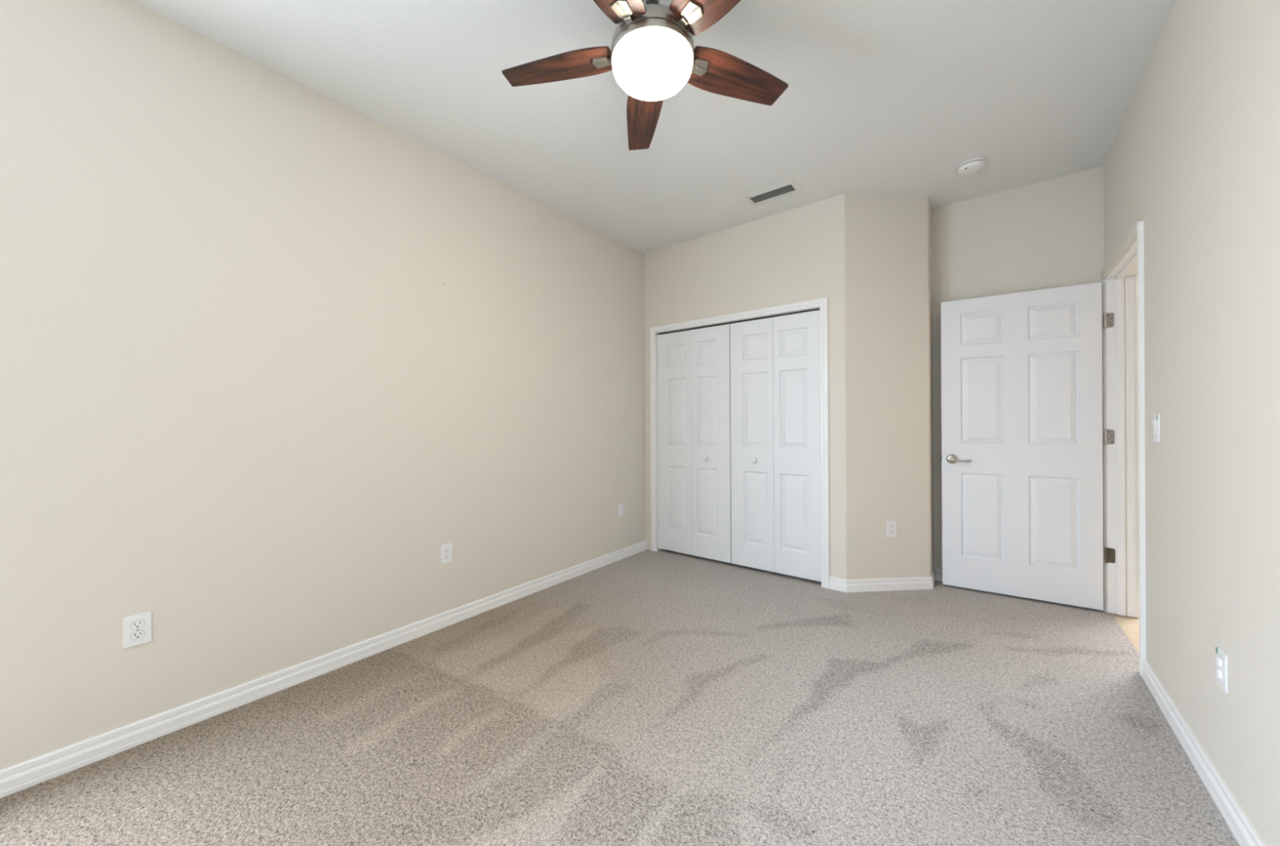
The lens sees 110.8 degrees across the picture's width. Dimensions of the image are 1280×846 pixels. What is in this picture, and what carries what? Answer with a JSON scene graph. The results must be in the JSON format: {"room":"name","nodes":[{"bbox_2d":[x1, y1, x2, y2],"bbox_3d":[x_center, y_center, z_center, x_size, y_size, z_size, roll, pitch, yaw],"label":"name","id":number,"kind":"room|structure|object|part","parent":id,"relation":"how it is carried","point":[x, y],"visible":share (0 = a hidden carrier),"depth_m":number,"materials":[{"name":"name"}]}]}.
{"room":"empty bedroom","nodes":[
{"label":"empty bedroom","id":0,"kind":"room"},
{"bbox_2d":[0,0,646,769],"bbox_3d":[-1.411,-0.191,2.312,0.121,2.742,6.270,0,0,38],"label":"wall","id":1,"kind":"structure","parent":0,"point":[269,348],"depth_m":1.88,"materials":[{"name":"beige paint"}]},
{"bbox_2d":[122,610,151,648],"bbox_3d":[-1.853,0.762,1.630,0.009,0.114,0.070,0,0,38],"label":"wall outlet","id":2,"kind":"object","parent":1,"relation":"attached to","point":[137,628],"visible":1,"depth_m":1.63,"materials":[{"name":"white plastic"}]},
{"bbox_2d":[129,619,144,629],"bbox_3d":[-1.852,0.743,1.629,0.001,0.030,0.036,0,0,38],"label":"receptacle","id":3,"kind":"object","parent":2,"relation":"attached to","point":[134,624],"depth_m":1.63,"materials":[{"name":"white plastic"}]},
{"bbox_2d":[130,629,145,639],"bbox_3d":[-1.852,0.781,1.629,0.001,0.030,0.036,0,0,38],"label":"receptacle","id":4,"kind":"object","parent":2,"relation":"attached to","point":[135,634],"depth_m":1.63,"materials":[{"name":"white plastic"}]},
{"bbox_2d":[0,539,647,798],"bbox_3d":[-1.567,1.140,1.993,0.014,0.083,5.324,0,0,38],"label":"baseboard","id":5,"kind":"structure","parent":1,"relation":"attached to","point":[15,778],"depth_m":1.87,"materials":[{"name":"white wood"}]},
{"bbox_2d":[440,542,452,564],"bbox_3d":[-1.125,0.758,2.571,0.009,0.114,0.070,0,0,38],"label":"wall outlet","id":6,"kind":"object","parent":1,"relation":"attached to","point":[446,548],"visible":1,"depth_m":2.57,"materials":[{"name":"white plastic"}]},
{"bbox_2d":[444,546,449,559],"bbox_3d":[-1.123,0.758,2.570,0.003,0.067,0.033,0,0,38],"label":"receptacle","id":7,"kind":"object","parent":6,"relation":"attached to","point":[446,549],"depth_m":2.57,"materials":[{"name":"white plastic"}]},
{"bbox_2d":[617,502,623,517],"bbox_3d":[-0.163,0.753,3.813,0.008,0.114,0.070,0,0,38],"label":"wall outlet","id":8,"kind":"object","parent":1,"relation":"attached to","point":[620,506],"visible":1,"depth_m":3.80,"materials":[{"name":"white plastic"}]},
{"bbox_2d":[0,548,1239,845],"bbox_3d":[1.589,1.222,2.526,4.591,0.120,10.270,0,0,38],"label":"floor","id":9,"kind":"structure","parent":0,"point":[647,697],"depth_m":1.64,"materials":[{"name":"beige carpet"}]},
{"bbox_2d":[133,0,1175,253],"bbox_3d":[1.572,-1.630,2.524,4.591,0.100,10.270,0,0,38],"label":"ceiling","id":10,"kind":"structure","parent":0,"point":[881,97],"depth_m":2.11,"materials":[{"name":"white paint"}]},
{"bbox_2d":[502,0,788,150],"bbox_3d":[0.035,-1.379,1.520,1.087,0.380,1.075,0,0,38],"label":"ceiling fan","id":11,"kind":"object","parent":10,"relation":"hanging from","point":[652,55],"visible":1,"depth_m":1.56,"materials":[{"name":"brown wood"}]},
{"bbox_3d":[-0.301,-1.306,1.631,0.425,0.006,0.151,0,11,14],"label":"blade","id":12,"kind":"part","parent":11,"relation":"part of","materials":[{"name":"brown wood"}]},
{"bbox_3d":[-0.089,-1.298,1.585,0.053,0.008,0.026,0,11,14],"label":"bracket arm","id":13,"kind":"part","parent":11,"relation":"part of","materials":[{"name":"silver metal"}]},
{"bbox_3d":[-0.140,-1.307,1.247,0.151,0.006,0.425,12,7,31],"label":"blade","id":14,"kind":"part","parent":11,"relation":"part of","materials":[{"name":"brown wood"}]},
{"bbox_3d":[-0.030,-1.299,1.435,0.026,0.008,0.053,12,7,31],"label":"bracket arm","id":15,"kind":"part","parent":11,"relation":"part of","materials":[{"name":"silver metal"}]},
{"bbox_3d":[0.013,-1.308,1.903,0.151,0.006,0.425,-11,1,-4],"label":"blade","id":16,"kind":"part","parent":11,"relation":"part of","materials":[{"name":"brown wood"}]},
{"bbox_3d":[0.044,-1.230,1.550,0.280,0.083,0.280,0,0,38],"label":"lamp shade","id":17,"kind":"part","parent":11,"relation":"part of","materials":[{"name":"white glass"}]},
{"bbox_3d":[0.130,-1.300,1.445,0.026,0.008,0.053,14,-9,-39],"label":"bracket arm","id":18,"kind":"part","parent":11,"relation":"part of","materials":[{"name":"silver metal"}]},
{"bbox_3d":[0.275,-1.310,1.283,0.151,0.006,0.425,14,-9,-39],"label":"blade","id":19,"kind":"part","parent":11,"relation":"part of","materials":[{"name":"brown wood"}]},
{"bbox_3d":[0.369,-1.310,1.688,0.425,0.006,0.151,0,-11,-22],"label":"blade","id":20,"kind":"part","parent":11,"relation":"part of","materials":[{"name":"brown wood"}]},
{"bbox_2d":[741,177,803,206],"bbox_3d":[0.903,-1.621,3.027,0.358,0.107,0.197,0,0,38],"label":"ceiling vent","id":21,"kind":"object","parent":10,"relation":"in","point":[790,186],"visible":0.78,"depth_m":3.03,"materials":[{"name":"white metal"}]},
{"bbox_2d":[957,157,986,175],"bbox_3d":[2.032,-1.564,2.708,0.140,0.037,0.140,0,0,38],"label":"smoke detector","id":22,"kind":"object","parent":10,"relation":"attached to","point":[973,166],"visible":1,"depth_m":2.68,"materials":[{"name":"white plastic"}]},
{"bbox_2d":[644,193,847,579],"bbox_3d":[0.771,-0.205,3.619,1.732,2.742,0.120,0,0,38],"label":"wall","id":23,"kind":"structure","parent":0,"point":[798,254],"depth_m":3.35,"materials":[{"name":"beige paint"}]},
{"bbox_2d":[657,324,731,562],"bbox_3d":[0.447,0.169,3.818,0.721,1.946,0.068,0,0,38],"label":"door","id":24,"kind":"structure","parent":23,"relation":"in","point":[694,366],"depth_m":3.80,"materials":[{"name":"white wood"}]},
{"bbox_2d":[649,297,829,588],"bbox_3d":[0.749,0.144,3.626,1.551,2.044,0.138,0,0,38],"label":"door frame","id":25,"kind":"structure","parent":23,"relation":"attached to","point":[821,304],"depth_m":3.30,"materials":[{"name":"white paint"}]},
{"bbox_2d":[729,310,821,581],"bbox_3d":[1.016,0.166,3.377,0.705,1.946,0.068,0,0,38],"label":"door","id":26,"kind":"structure","parent":23,"relation":"in","point":[775,361],"depth_m":3.36,"materials":[{"name":"white wood"}]},
{"bbox_2d":[844,193,933,579],"bbox_3d":[1.797,-0.211,3.153,0.778,2.742,0.230,0,0,-15],"label":"wall","id":27,"kind":"structure","parent":0,"point":[889,308],"depth_m":3.07,"materials":[{"name":"beige paint"}]},
{"bbox_2d":[829,568,935,592],"bbox_3d":[1.771,1.119,3.114,0.874,0.083,0.163,0,0,-11],"label":"baseboard","id":28,"kind":"structure","parent":27,"relation":"attached to","point":[922,582],"depth_m":3.06,"materials":[{"name":"white wood"}]},
{"bbox_2d":[886,520,896,537],"bbox_3d":[1.747,0.737,3.069,0.070,0.114,0.009,0,0,-5],"label":"wall outlet","id":29,"kind":"object","parent":27,"relation":"attached to","point":[891,525],"visible":1,"depth_m":3.07,"materials":[{"name":"white plastic"}]},
{"bbox_2d":[889,524,893,533],"bbox_3d":[1.748,0.737,3.067,0.033,0.067,0.003,0,0,-5],"label":"receptacle","id":30,"kind":"object","parent":29,"relation":"attached to","point":[891,526],"depth_m":3.07,"materials":[{"name":"white plastic"}]},
{"bbox_2d":[931,165,1104,572],"bbox_3d":[2.510,-0.215,3.085,1.016,2.742,0.120,0,0,38],"label":"wall","id":31,"kind":"structure","parent":0,"point":[1049,233],"depth_m":3.00,"materials":[{"name":"beige paint"}]},
{"bbox_2d":[935,568,942,581],"bbox_3d":[2.528,1.115,2.993,0.876,0.083,0.014,0,0,38],"label":"baseboard","id":32,"kind":"structure","parent":31,"relation":"attached to","point":[938,571],"depth_m":3.25,"materials":[{"name":"white wood"}]},
{"bbox_2d":[1103,0,1279,845],"bbox_3d":[2.293,-0.213,1.910,0.120,2.742,10.173,0,0,39],"label":"wall","id":33,"kind":"structure","parent":0,"point":[1193,156],"depth_m":1.39,"materials":[{"name":"beige paint"}]},
{"bbox_2d":[939,281,1115,609],"bbox_3d":[2.488,0.142,2.889,0.877,1.996,0.088,0,0,34],"label":"door","id":34,"kind":"structure","parent":33,"relation":"in","point":[1021,458],"depth_m":2.88,"materials":[{"name":"white wood"}]},
{"bbox_3d":[2.204,0.252,3.058,0.138,0.066,0.054,0,0,34],"label":"handle","id":35,"kind":"part","parent":34,"relation":"part of","materials":[{"name":"silver metal"}]},
{"bbox_2d":[1100,220,1146,675],"bbox_3d":[2.639,0.111,2.341,0.169,2.090,0.931,0,0,38],"label":"door frame","id":36,"kind":"structure","parent":33,"relation":"attached to","point":[1122,276],"depth_m":2.64,"materials":[{"name":"white wood"}]},
{"bbox_3d":[2.590,-0.906,2.397,0.018,0.055,0.860,0,0,39],"label":"head casing","id":37,"kind":"part","parent":36,"relation":"part of","materials":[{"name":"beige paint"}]},
{"bbox_2d":[1151,413,1159,442],"bbox_3d":[2.167,0.022,1.858,0.014,0.117,0.072,0,0,39],"label":"light switch","id":38,"kind":"object","parent":33,"relation":"attached to","point":[1156,422],"visible":1,"depth_m":1.84,"materials":[{"name":"white plastic"}]},
{"bbox_2d":[1141,658,1265,845],"bbox_3d":[0.724,1.128,0.045,0.014,0.083,5.048,0,0,39],"label":"baseboard","id":39,"kind":"structure","parent":33,"relation":"attached to","point":[1237,821],"depth_m":1.43,"materials":[{"name":"white wood"}]},
{"bbox_2d":[1215,645,1228,693],"bbox_3d":[1.753,0.742,1.335,0.013,0.114,0.070,0,0,39],"label":"wall outlet","id":40,"kind":"object","parent":33,"relation":"attached to","point":[1222,657],"visible":1,"depth_m":1.32,"materials":[{"name":"white plastic"}]},
{"bbox_2d":[1217,655,1222,681],"bbox_3d":[1.753,0.742,1.335,0.003,0.067,0.033,0,0,39],"label":"receptacle","id":41,"kind":"object","parent":40,"relation":"attached to","point":[1220,658],"depth_m":1.33,"materials":[{"name":"white plastic"}]}
]}

